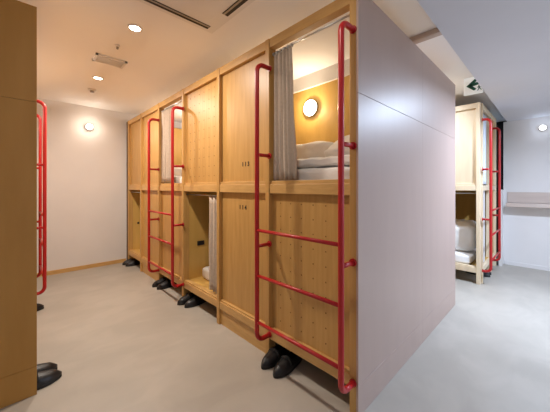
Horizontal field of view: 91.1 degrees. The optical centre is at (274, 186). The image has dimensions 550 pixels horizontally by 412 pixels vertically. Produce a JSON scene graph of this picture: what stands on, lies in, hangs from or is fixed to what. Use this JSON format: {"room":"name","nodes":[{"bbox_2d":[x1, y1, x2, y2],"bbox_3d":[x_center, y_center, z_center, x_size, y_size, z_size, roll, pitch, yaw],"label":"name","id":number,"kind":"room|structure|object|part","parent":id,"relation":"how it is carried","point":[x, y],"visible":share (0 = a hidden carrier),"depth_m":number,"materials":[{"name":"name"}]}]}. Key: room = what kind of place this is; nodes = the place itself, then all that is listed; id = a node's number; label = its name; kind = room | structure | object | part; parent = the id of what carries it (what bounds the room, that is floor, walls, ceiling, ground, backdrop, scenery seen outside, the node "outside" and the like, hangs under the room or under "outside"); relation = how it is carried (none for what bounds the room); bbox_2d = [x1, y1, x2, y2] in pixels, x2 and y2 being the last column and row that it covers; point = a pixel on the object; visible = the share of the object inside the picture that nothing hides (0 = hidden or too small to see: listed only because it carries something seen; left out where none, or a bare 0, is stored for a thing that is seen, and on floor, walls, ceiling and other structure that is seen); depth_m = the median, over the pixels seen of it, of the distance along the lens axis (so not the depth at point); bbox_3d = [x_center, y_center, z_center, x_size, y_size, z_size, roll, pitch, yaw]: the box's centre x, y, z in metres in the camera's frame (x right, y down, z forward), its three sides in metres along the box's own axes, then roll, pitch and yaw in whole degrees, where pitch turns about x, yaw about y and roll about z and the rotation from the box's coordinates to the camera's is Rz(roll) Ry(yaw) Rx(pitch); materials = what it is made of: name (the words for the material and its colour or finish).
{"room":"dormitory","nodes":[
{"label":"dormitory","id":0,"kind":"room"},
{"bbox_2d":[37,98,181,272],"bbox_3d":[-1.504,0.006,5.282,7.800,2.388,0.120,0,0,-44],"label":"wall","id":1,"kind":"structure","parent":0,"point":[87,169],"depth_m":3.95,"materials":[{"name":"white paint"}]},
{"bbox_2d":[37,258,125,276],"bbox_3d":[-3.287,1.173,3.472,2.482,0.054,0.014,0,0,-44],"label":"baseboard","id":2,"kind":"structure","parent":1,"relation":"attached to","point":[64,270],"depth_m":3.94,"materials":[{"name":"brown wood"}]},
{"bbox_2d":[86,124,92,129],"bbox_3d":[-2.725,-0.882,3.963,0.086,0.086,0.086,0,0,-44],"label":"wall lamp","id":3,"kind":"object","parent":1,"relation":"attached to","point":[88,126],"visible":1,"depth_m":3.94,"materials":[{"name":"grey metal"}]},
{"bbox_2d":[127,122,127,259],"bbox_3d":[-2.337,0.079,4.326,0.048,2.242,0.102,0,0,-44],"label":"trim","id":4,"kind":"structure","parent":1,"relation":"attached to","point":[127,122],"depth_m":4.31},
{"bbox_2d":[18,0,505,122],"bbox_3d":[-0.025,-1.236,3.745,7.800,0.096,4.386,0,0,-44],"label":"ceiling","id":5,"kind":"structure","parent":0,"point":[170,54],"depth_m":2.27,"materials":[{"name":"white paint"}]},
{"bbox_2d":[92,76,102,79],"bbox_3d":[-1.929,-1.185,2.942,0.104,0.006,0.104,0,0,-44],"label":"recessed light","id":6,"kind":"object","parent":5,"relation":"in","point":[93,77],"visible":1,"depth_m":2.93,"materials":[{"name":"white plastic"}]},
{"bbox_2d":[92,53,126,68],"bbox_3d":[-1.550,-1.181,2.535,0.252,0.014,0.174,0,0,-44],"label":"ceiling vent","id":7,"kind":"object","parent":5,"relation":"in","point":[100,58],"visible":1,"depth_m":2.52,"materials":[{"name":"white plastic"}]},
{"bbox_2d":[127,24,142,32],"bbox_3d":[-1.046,-1.185,2.017,0.104,0.006,0.104,0,0,-44],"label":"recessed light","id":8,"kind":"object","parent":5,"relation":"in","point":[133,27],"visible":1,"depth_m":2.01,"materials":[{"name":"white plastic"}]},
{"bbox_2d":[129,26,140,30],"bbox_3d":[-1.046,-1.185,2.017,0.076,0.003,0.076,0,0,-44],"label":"diffuser","id":9,"kind":"object","parent":8,"relation":"attached to","point":[133,28],"depth_m":2.02,"materials":[{"name":"white plastic"}]},
{"bbox_2d":[137,0,254,33],"bbox_3d":[-0.493,-1.174,1.500,0.804,0.029,0.804,0,0,-44],"label":"air conditioner","id":10,"kind":"object","parent":5,"relation":"attached to","point":[209,16],"visible":1,"depth_m":1.77,"materials":[{"name":"white plastic"}]},
{"bbox_2d":[157,0,234,23],"bbox_3d":[-0.493,-1.165,1.500,0.600,0.011,0.600,0,0,-44],"label":"grille","id":11,"kind":"object","parent":10,"relation":"attached to","point":[204,11],"depth_m":1.74,"materials":[{"name":"plastic"}]},
{"bbox_2d":[410,28,441,43],"bbox_3d":[1.184,-1.170,2.081,0.066,0.036,0.312,0,0,-44],"label":"trim","id":12,"kind":"structure","parent":5,"relation":"attached to","point":[435,32],"depth_m":2.08,"materials":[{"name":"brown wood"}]},
{"bbox_2d":[464,77,482,95],"bbox_3d":[2.135,-1.093,2.904,0.028,0.190,0.167,0,0,-44],"label":"exit sign","id":13,"kind":"object","parent":5,"relation":"hanging from","point":[471,86],"visible":0.85,"depth_m":2.91,"materials":[{"name":"white plastic"}]},
{"bbox_2d":[0,252,549,411],"bbox_3d":[1.280,1.248,2.390,7.800,0.096,8.148,0,0,-44],"label":"floor","id":14,"kind":"structure","parent":0,"point":[118,342],"depth_m":1.91,"materials":[{"name":"beige concrete"}]},
{"bbox_2d":[0,0,46,408],"bbox_3d":[-2.597,0.079,2.232,1.093,2.242,2.654,0,0,-44],"label":"bunk bed","id":15,"kind":"object","parent":14,"relation":"on","point":[18,19],"visible":1,"depth_m":1.51,"materials":[{"name":"brown wood"}]},
{"bbox_3d":[-2.733,0.101,3.065,0.133,1.884,0.031,0,0,-44],"label":"rail","id":16,"kind":"part","parent":15,"relation":"part of","materials":[{"name":"red metal"}]},
{"bbox_2d":[37,303,43,310],"bbox_3d":[-2.385,1.158,2.569,0.106,0.084,0.285,0,0,44],"label":"shoe","id":17,"kind":"object","parent":14,"relation":"on","point":[39,306],"visible":0.17,"depth_m":2.63,"materials":[{"name":"black leather"}]},
{"bbox_2d":[37,362,57,371],"bbox_3d":[-1.535,1.158,1.679,0.106,0.084,0.285,0,0,44],"label":"shoe","id":18,"kind":"object","parent":14,"relation":"on","point":[48,365],"visible":0.27,"depth_m":1.73,"materials":[{"name":"black leather"}]},
{"bbox_2d":[37,369,61,389],"bbox_3d":[-1.453,1.158,1.612,0.106,0.084,0.285,0,0,44],"label":"shoe","id":19,"kind":"object","parent":14,"relation":"on","point":[45,378],"visible":0.45,"depth_m":1.64,"materials":[{"name":"black leather"}]},
{"bbox_2d":[122,258,136,264],"bbox_3d":[-2.249,1.158,4.253,0.106,0.084,0.285,0,0,40],"label":"shoe","id":20,"kind":"object","parent":14,"relation":"on","point":[130,259],"visible":0.46,"depth_m":4.18,"materials":[{"name":"black leather"}]},
{"bbox_2d":[125,259,139,266],"bbox_3d":[-2.154,1.158,4.172,0.106,0.084,0.285,0,0,44],"label":"shoe","id":21,"kind":"object","parent":14,"relation":"on","point":[133,262],"visible":0.73,"depth_m":4.11,"materials":[{"name":"black leather"}]},
{"bbox_2d":[128,90,183,287],"bbox_3d":[-1.332,0.079,3.843,1.114,2.242,1.978,0,0,-44],"label":"bunk bed","id":22,"kind":"object","parent":14,"relation":"on","point":[155,224],"visible":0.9,"depth_m":3.53,"materials":[{"name":"brown wood"}]},
{"bbox_3d":[-2.287,0.079,4.270,0.066,2.242,0.040,0,0,-44],"label":"post","id":23,"kind":"part","parent":22,"relation":"part of","materials":[{"name":"brown wood"}]},
{"bbox_3d":[-2.086,1.033,4.061,0.055,0.065,0.540,0,0,-44],"label":"rail","id":24,"kind":"part","parent":22,"relation":"part of","materials":[{"name":"brown wood"}]},
{"bbox_3d":[-2.079,-0.511,4.068,0.018,0.935,0.540,0,0,-44],"label":"panel","id":25,"kind":"part","parent":22,"relation":"part of","materials":[{"name":"brown wood"}]},
{"bbox_3d":[-1.885,0.079,3.853,0.066,2.242,0.040,0,0,-44],"label":"post","id":26,"kind":"part","parent":22,"relation":"part of","materials":[{"name":"brown wood"}]},
{"bbox_3d":[-1.657,1.033,3.615,0.055,0.065,0.619,0,0,-44],"label":"rail","id":27,"kind":"part","parent":22,"relation":"part of","materials":[{"name":"brown wood"}]},
{"bbox_3d":[-1.660,1.133,3.611,0.017,0.134,0.619,0,0,-44],"label":"kick panel","id":28,"kind":"part","parent":22,"relation":"part of","materials":[{"name":"brown wood"}]},
{"bbox_3d":[-1.649,0.516,3.622,0.018,0.941,0.619,0,0,-44],"label":"panel","id":29,"kind":"part","parent":22,"relation":"part of","materials":[{"name":"brown wood"}]},
{"bbox_3d":[-1.649,-0.511,3.622,0.018,0.935,0.619,0,0,-44],"label":"panel","id":30,"kind":"part","parent":22,"relation":"part of","materials":[{"name":"brown wood"}]},
{"bbox_3d":[-1.484,0.101,3.293,0.133,1.884,0.031,0,0,-44],"label":"rail","id":31,"kind":"part","parent":22,"relation":"part of","materials":[{"name":"red metal"}]},
{"bbox_3d":[-1.939,0.079,4.605,0.899,2.242,0.029,0,0,-44],"label":"divider panel","id":32,"kind":"part","parent":22,"relation":"part of","materials":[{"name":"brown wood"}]},
{"bbox_3d":[-1.428,0.079,3.378,0.066,2.242,0.040,0,0,-44],"label":"post","id":33,"kind":"part","parent":22,"relation":"part of","materials":[{"name":"brown wood"}]},
{"bbox_2d":[161,106,173,182],"bbox_3d":[-1.297,-0.503,3.253,0.050,0.898,0.313,0,0,-44],"label":"curtain","id":34,"kind":"object","parent":22,"relation":"hanging from","point":[166,115],"visible":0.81,"depth_m":3.24,"materials":[{"name":"beige fabric"}]},
{"bbox_3d":[-1.194,1.033,3.134,0.055,0.065,0.636,0,0,-44],"label":"rail","id":35,"kind":"part","parent":22,"relation":"part of","materials":[{"name":"brown wood"}]},
{"bbox_3d":[-1.190,0.994,3.138,0.046,0.014,0.636,0,0,-44],"label":"sill","id":36,"kind":"part","parent":22,"relation":"part of","materials":[{"name":"brown wood"}]},
{"bbox_3d":[-1.190,-0.032,3.138,0.046,0.023,0.636,0,0,-44],"label":"sill","id":37,"kind":"part","parent":22,"relation":"part of","materials":[{"name":"brown wood"}]},
{"bbox_3d":[-1.187,0.516,3.141,0.018,0.941,0.636,0,0,-44],"label":"panel","id":38,"kind":"part","parent":22,"relation":"part of","materials":[{"name":"brown wood"}]},
{"bbox_2d":[170,176,181,182],"bbox_3d":[-1.307,-0.066,3.882,0.723,0.130,1.874,0,0,-44],"label":"mattress","id":39,"kind":"object","parent":22,"relation":"on","point":[178,179],"visible":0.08,"depth_m":3.21,"materials":[{"name":"white fabric"}]},
{"bbox_2d":[174,167,181,176],"bbox_3d":[-1.657,-0.237,4.319,0.509,0.213,0.394,0,0,-44],"label":"pillow","id":40,"kind":"object","parent":39,"relation":"on","point":[177,171],"visible":0.09,"depth_m":4.19,"materials":[{"name":"white fabric"}]},
{"bbox_2d":[152,277,169,286],"bbox_3d":[-1.379,1.158,3.340,0.106,0.084,0.285,0,0,38],"label":"shoe","id":41,"kind":"object","parent":14,"relation":"on","point":[156,283],"visible":0.53,"depth_m":3.27,"materials":[{"name":"black leather"}]},
{"bbox_2d":[157,280,176,289],"bbox_3d":[-1.282,1.158,3.258,0.106,0.084,0.285,0,0,43],"label":"shoe","id":42,"kind":"object","parent":14,"relation":"on","point":[166,284],"visible":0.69,"depth_m":3.19,"materials":[{"name":"black leather"}]},
{"bbox_2d":[177,293,196,304],"bbox_3d":[-0.897,1.158,2.848,0.106,0.084,0.285,0,0,40],"label":"shoe","id":43,"kind":"object","parent":14,"relation":"on","point":[184,299],"visible":0.56,"depth_m":2.78,"materials":[{"name":"black leather"}]},
{"bbox_2d":[184,296,206,307],"bbox_3d":[-0.797,1.158,2.780,0.106,0.084,0.285,0,0,44],"label":"shoe","id":44,"kind":"object","parent":14,"relation":"on","point":[195,301],"visible":0.7,"depth_m":2.72,"materials":[{"name":"black leather"}]},
{"bbox_2d":[261,344,288,369],"bbox_3d":[0.006,1.158,1.885,0.106,0.084,0.285,0,0,40],"label":"shoe","id":45,"kind":"object","parent":14,"relation":"on","point":[274,354],"visible":0.8,"depth_m":1.82,"materials":[{"name":"black leather"}]},
{"bbox_2d":[273,352,301,378],"bbox_3d":[0.089,1.158,1.799,0.106,0.084,0.285,0,0,42],"label":"shoe","id":46,"kind":"object","parent":14,"relation":"on","point":[287,363],"visible":0.84,"depth_m":1.74,"materials":[{"name":"black leather"}]},
{"bbox_2d":[182,0,422,411],"bbox_3d":[0.023,0.079,2.436,1.114,2.242,2.059,0,0,-44],"label":"bunk bed","id":47,"kind":"object","parent":14,"relation":"on","point":[329,272],"visible":0.97,"depth_m":1.80,"materials":[{"name":"brown wood"}]},
{"bbox_3d":[-0.959,0.079,2.891,0.066,2.242,0.040,0,0,-44],"label":"post","id":48,"kind":"part","parent":47,"relation":"part of","materials":[{"name":"brown wood"}]},
{"bbox_2d":[197,240,203,245],"bbox_3d":[-0.824,0.620,2.997,0.084,0.048,0.007,0,0,-44],"label":"power outlet","id":49,"kind":"object","parent":47,"relation":"attached to","point":[199,242],"depth_m":2.99,"materials":[{"name":"black plastic"}]},
{"bbox_3d":[-0.719,1.033,2.641,0.055,0.065,0.654,0,0,-44],"label":"rail","id":50,"kind":"part","parent":47,"relation":"part of","materials":[{"name":"brown wood"}]},
{"bbox_3d":[-0.716,0.994,2.644,0.046,0.014,0.654,0,0,-44],"label":"sill","id":51,"kind":"part","parent":47,"relation":"part of","materials":[{"name":"brown wood"}]},
{"bbox_3d":[-0.716,-0.032,2.644,0.046,0.023,0.654,0,0,-44],"label":"sill","id":52,"kind":"part","parent":47,"relation":"part of","materials":[{"name":"brown wood"}]},
{"bbox_3d":[-0.712,-0.511,2.648,0.019,0.935,0.654,0,0,-44],"label":"pegboard panel","id":53,"kind":"part","parent":47,"relation":"part of","materials":[{"name":"brown wood"}]},
{"bbox_3d":[-0.713,0.079,2.647,0.012,0.011,0.654,0,0,-44],"label":"curtain rod","id":54,"kind":"part","parent":47,"relation":"part of","materials":[{"name":"silver metal"}]},
{"bbox_3d":[-0.612,0.079,3.226,0.899,2.242,0.029,0,0,-44],"label":"divider panel","id":55,"kind":"part","parent":47,"relation":"part of","materials":[{"name":"brown wood"}]},
{"bbox_2d":[202,266,208,279],"bbox_3d":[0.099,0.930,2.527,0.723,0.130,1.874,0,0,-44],"label":"pillow","id":56,"kind":"object","parent":47,"relation":"on","point":[205,271],"visible":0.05,"depth_m":2.89,"materials":[{"name":"white fabric"}]},
{"bbox_2d":[209,195,216,293],"bbox_3d":[-0.552,0.516,2.478,0.033,0.889,0.188,0,0,-44],"label":"curtain","id":57,"kind":"object","parent":47,"relation":"hanging from","point":[212,200],"visible":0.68,"depth_m":2.49,"materials":[{"name":"beige fabric"}]},
{"bbox_3d":[-0.478,0.079,2.392,0.066,2.242,0.040,0,0,-44],"label":"post","id":58,"kind":"part","parent":47,"relation":"part of","materials":[{"name":"brown wood"}]},
{"bbox_3d":[-0.256,1.033,2.160,0.055,0.065,0.604,0,0,-44],"label":"rail","id":59,"kind":"part","parent":47,"relation":"part of","materials":[{"name":"brown wood"}]},
{"bbox_3d":[-0.252,0.994,2.163,0.046,0.014,0.604,0,0,-44],"label":"sill","id":60,"kind":"part","parent":47,"relation":"part of","materials":[{"name":"brown wood"}]},
{"bbox_3d":[-0.252,-0.032,2.163,0.046,0.023,0.604,0,0,-44],"label":"sill","id":61,"kind":"part","parent":47,"relation":"part of","materials":[{"name":"brown wood"}]},
{"bbox_3d":[-0.259,1.133,2.156,0.017,0.134,0.604,0,0,-44],"label":"kick panel","id":62,"kind":"part","parent":47,"relation":"part of","materials":[{"name":"brown wood"}]},
{"bbox_3d":[-0.248,0.516,2.167,0.018,0.941,0.604,0,0,-44],"label":"locker panel","id":63,"kind":"part","parent":47,"relation":"part of","materials":[{"name":"brown wood"}]},
{"bbox_3d":[-0.248,-0.511,2.167,0.018,0.935,0.604,0,0,-44],"label":"locker panel","id":64,"kind":"part","parent":47,"relation":"part of","materials":[{"name":"brown wood"}]},
{"bbox_3d":[-0.084,0.101,1.839,0.133,1.884,0.031,0,0,-44],"label":"rail","id":65,"kind":"part","parent":47,"relation":"part of","materials":[{"name":"red metal"}]},
{"bbox_3d":[-0.032,0.079,1.928,0.066,2.242,0.040,0,0,-44],"label":"post","id":66,"kind":"part","parent":47,"relation":"part of","materials":[{"name":"brown wood"}]},
{"bbox_2d":[272,43,296,179],"bbox_3d":[0.068,-0.500,1.837,0.049,0.904,0.228,0,0,-44],"label":"curtain","id":67,"kind":"object","parent":47,"relation":"hanging from","point":[285,153],"visible":0.99,"depth_m":1.83,"materials":[{"name":"beige fabric"}]},
{"bbox_3d":[0.200,1.033,1.686,0.055,0.065,0.631,0,0,-44],"label":"rail","id":68,"kind":"part","parent":47,"relation":"part of","materials":[{"name":"brown wood"}]},
{"bbox_3d":[0.204,0.994,1.690,0.046,0.014,0.631,0,0,-44],"label":"sill","id":69,"kind":"part","parent":47,"relation":"part of","materials":[{"name":"brown wood"}]},
{"bbox_3d":[0.204,-0.032,1.690,0.046,0.023,0.631,0,0,-44],"label":"sill","id":70,"kind":"part","parent":47,"relation":"part of","materials":[{"name":"brown wood"}]},
{"bbox_2d":[304,100,317,115],"bbox_3d":[0.370,-0.826,2.822,0.045,0.168,0.168,0,0,-44],"label":"wall lamp","id":71,"kind":"object","parent":47,"relation":"attached to","point":[310,107],"visible":1,"depth_m":2.79,"materials":[{"name":"white glass"}]},
{"bbox_3d":[0.207,0.516,1.693,0.019,0.941,0.631,0,0,-44],"label":"pegboard panel","id":72,"kind":"part","parent":47,"relation":"part of","materials":[{"name":"brown wood"}]},
{"bbox_3d":[0.206,-0.944,1.692,0.012,0.011,0.631,0,0,-44],"label":"curtain rod","id":73,"kind":"part","parent":47,"relation":"part of","materials":[{"name":"silver metal"}]},
{"bbox_2d":[276,167,349,180],"bbox_3d":[0.063,-0.066,2.459,0.723,0.130,1.874,0,0,-44],"label":"mattress","id":74,"kind":"object","parent":47,"relation":"on","point":[326,173],"visible":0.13,"depth_m":1.71,"materials":[{"name":"white fabric"}]},
{"bbox_2d":[297,155,349,168],"bbox_3d":[0.348,-0.170,2.168,0.683,0.081,1.114,0,0,-44],"label":"duvet","id":75,"kind":"object","parent":74,"relation":"on","point":[331,161],"visible":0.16,"depth_m":1.74,"materials":[{"name":"white fabric"}]},
{"bbox_2d":[296,141,333,158],"bbox_3d":[0.273,-0.303,2.658,0.332,0.215,0.846,0,0,-44],"label":"pillow","id":76,"kind":"object","parent":75,"relation":"on","point":[317,148],"visible":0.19,"depth_m":2.38,"materials":[{"name":"white fabric"}]},
{"bbox_2d":[324,135,349,156],"bbox_3d":[0.650,-0.310,2.048,0.371,0.273,0.509,0,0,-45],"label":"pillow","id":77,"kind":"object","parent":75,"relation":"on","point":[332,150],"visible":0.2,"depth_m":2.04,"materials":[{"name":"white fabric"}]},
{"bbox_2d":[293,58,349,93],"bbox_3d":[-0.322,-1.116,3.597,0.072,0.144,3.948,0,0,-44],"label":"trim","id":78,"kind":"structure","parent":47,"relation":"attached to","point":[328,74],"depth_m":2.74,"materials":[{"name":"white paint"}]},
{"bbox_3d":[0.414,0.013,2.820,0.017,2.110,2.008,0,0,-44],"label":"panel","id":79,"kind":"part","parent":47,"relation":"part of","materials":[{"name":"brown wood"}]},
{"bbox_3d":[0.433,0.079,1.445,0.066,2.242,0.040,0,0,-44],"label":"post","id":80,"kind":"part","parent":47,"relation":"part of","materials":[{"name":"brown wood"}]},
{"bbox_3d":[0.781,0.079,1.744,0.981,2.242,0.012,0,0,-44],"label":"panel","id":81,"kind":"part","parent":47,"relation":"part of","materials":[{"name":"laminate"}]},
{"bbox_2d":[423,53,454,341],"bbox_3d":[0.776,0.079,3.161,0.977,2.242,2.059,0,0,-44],"label":"wall","id":82,"kind":"structure","parent":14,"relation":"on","point":[438,89],"depth_m":2.34,"materials":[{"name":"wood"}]},
{"bbox_2d":[465,271,489,276],"bbox_3d":[2.776,1.158,3.702,0.106,0.084,0.285,0,0,-36],"label":"shoe","id":83,"kind":"object","parent":14,"relation":"on","point":[484,273],"visible":0.34,"depth_m":3.61,"materials":[{"name":"black leather"}]},
{"bbox_2d":[455,102,500,284],"bbox_3d":[2.275,0.079,4.402,1.176,2.242,2.135,0,0,-44],"label":"bunk bed","id":84,"kind":"object","parent":14,"relation":"on","point":[475,200],"visible":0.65,"depth_m":3.46,"materials":[{"name":"brown wood"}]},
{"bbox_2d":[455,248,475,263],"bbox_3d":[2.076,0.930,4.331,0.687,0.130,1.874,0,0,-44],"label":"mattress","id":85,"kind":"object","parent":84,"relation":"on","point":[467,257],"visible":0.18,"depth_m":3.51,"materials":[{"name":"white fabric"}]},
{"bbox_2d":[455,219,475,250],"bbox_3d":[2.496,0.663,3.983,0.631,0.409,0.846,0,0,-44],"label":"duvet","id":86,"kind":"object","parent":85,"relation":"on","point":[465,230],"visible":0.2,"depth_m":3.58,"materials":[{"name":"white fabric"}]},
{"bbox_3d":[2.300,0.994,3.581,0.046,0.014,0.608,0,0,-44],"label":"sill","id":87,"kind":"part","parent":84,"relation":"part of","materials":[{"name":"brown wood"}]},
{"bbox_3d":[2.304,-0.511,3.585,0.018,0.935,0.608,0,0,-44],"label":"panel","id":88,"kind":"part","parent":84,"relation":"part of","materials":[{"name":"brown wood"}]},
{"bbox_3d":[2.297,1.033,3.578,0.055,0.065,0.608,0,0,-44],"label":"rail","id":89,"kind":"part","parent":84,"relation":"part of","materials":[{"name":"brown wood"}]},
{"bbox_3d":[2.653,0.013,4.845,0.017,2.110,1.980,0,0,-44],"label":"panel","id":90,"kind":"part","parent":84,"relation":"part of","materials":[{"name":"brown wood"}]},
{"bbox_3d":[2.522,0.079,3.345,0.066,2.242,0.040,0,0,-44],"label":"post","id":91,"kind":"part","parent":84,"relation":"part of","materials":[{"name":"brown wood"}]},
{"bbox_3d":[2.563,0.079,3.381,0.040,2.242,0.066,0,0,-44],"label":"post","id":92,"kind":"part","parent":84,"relation":"part of","materials":[{"name":"brown wood"}]},
{"bbox_3d":[2.699,0.523,3.528,0.360,0.955,0.018,0,0,-44],"label":"panel","id":93,"kind":"part","parent":84,"relation":"part of","materials":[{"name":"white paint"}]},
{"bbox_2d":[483,113,485,183],"bbox_3d":[2.706,-0.498,3.514,0.356,0.925,0.037,0,0,-44],"label":"curtain","id":94,"kind":"object","parent":84,"relation":"hanging from","point":[484,115],"visible":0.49,"depth_m":3.53,"materials":[{"name":"fabric"}]},
{"bbox_3d":[2.805,1.033,3.612,0.629,0.065,0.055,0,0,-44],"label":"rail","id":95,"kind":"part","parent":84,"relation":"part of","materials":[{"name":"brown wood"}]},
{"bbox_3d":[3.045,0.079,3.844,0.040,2.242,0.066,0,0,-44],"label":"post","id":96,"kind":"part","parent":84,"relation":"part of","materials":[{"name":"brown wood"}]},
{"bbox_3d":[3.185,-0.499,3.987,0.361,0.958,0.018,0,0,-44],"label":"panel","id":97,"kind":"part","parent":84,"relation":"part of","materials":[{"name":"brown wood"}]},
{"bbox_3d":[3.185,0.523,3.987,0.361,0.955,0.018,0,0,-44],"label":"panel","id":98,"kind":"part","parent":84,"relation":"part of","materials":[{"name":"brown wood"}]},
{"bbox_3d":[3.333,0.079,4.122,0.040,2.242,0.066,0,0,-44],"label":"post","id":99,"kind":"part","parent":84,"relation":"part of","materials":[{"name":"brown wood"}]},
{"bbox_3d":[3.102,0.101,3.785,0.031,1.884,0.099,0,0,-44],"label":"rail","id":100,"kind":"part","parent":84,"relation":"part of","materials":[{"name":"red metal"}]},
{"bbox_2d":[417,0,549,121],"bbox_3d":[2.801,-1.149,0.811,7.800,0.270,3.762,0,0,-44],"label":"ceiling","id":101,"kind":"structure","parent":0,"point":[504,45],"depth_m":1.92,"materials":[{"name":"grey paint"}]},
{"bbox_2d":[499,190,502,265],"bbox_3d":[3.531,0.621,4.209,0.318,1.158,0.036,0,0,-44],"label":"wall","id":102,"kind":"structure","parent":0,"point":[501,259],"depth_m":4.09,"materials":[{"name":"white paint"}]},
{"bbox_2d":[496,121,506,251],"bbox_3d":[2.768,0.006,6.381,0.120,2.388,4.224,0,0,-44],"label":"wall","id":103,"kind":"structure","parent":0,"point":[499,125],"depth_m":4.94,"materials":[{"name":"black"}]},
{"bbox_2d":[503,116,549,266],"bbox_3d":[4.893,0.093,2.938,0.120,2.214,3.684,0,0,-44],"label":"wall","id":104,"kind":"structure","parent":0,"point":[526,148],"depth_m":4.02,"materials":[{"name":"white paint"}]},
{"bbox_2d":[505,261,549,270],"bbox_3d":[4.853,1.173,2.882,0.014,0.054,3.660,0,0,-44],"label":"baseboard","id":105,"kind":"structure","parent":104,"relation":"attached to","point":[506,262],"depth_m":4.00,"materials":[{"name":"white paint"}]},
{"bbox_2d":[506,192,549,207],"bbox_3d":[4.335,0.186,3.283,0.203,0.216,2.316,0,0,-44],"label":"wall shelf","id":106,"kind":"object","parent":104,"relation":"attached to","point":[518,199],"visible":1,"depth_m":3.96,"materials":[{"name":"white wood"}]},
{"bbox_2d":[539,125,546,130],"bbox_3d":[3.858,-0.854,3.890,0.050,0.082,0.082,0,0,-44],"label":"wall lamp","id":107,"kind":"object","parent":104,"relation":"attached to","point":[542,127],"visible":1,"depth_m":3.87,"materials":[{"name":"grey metal"}]}
]}

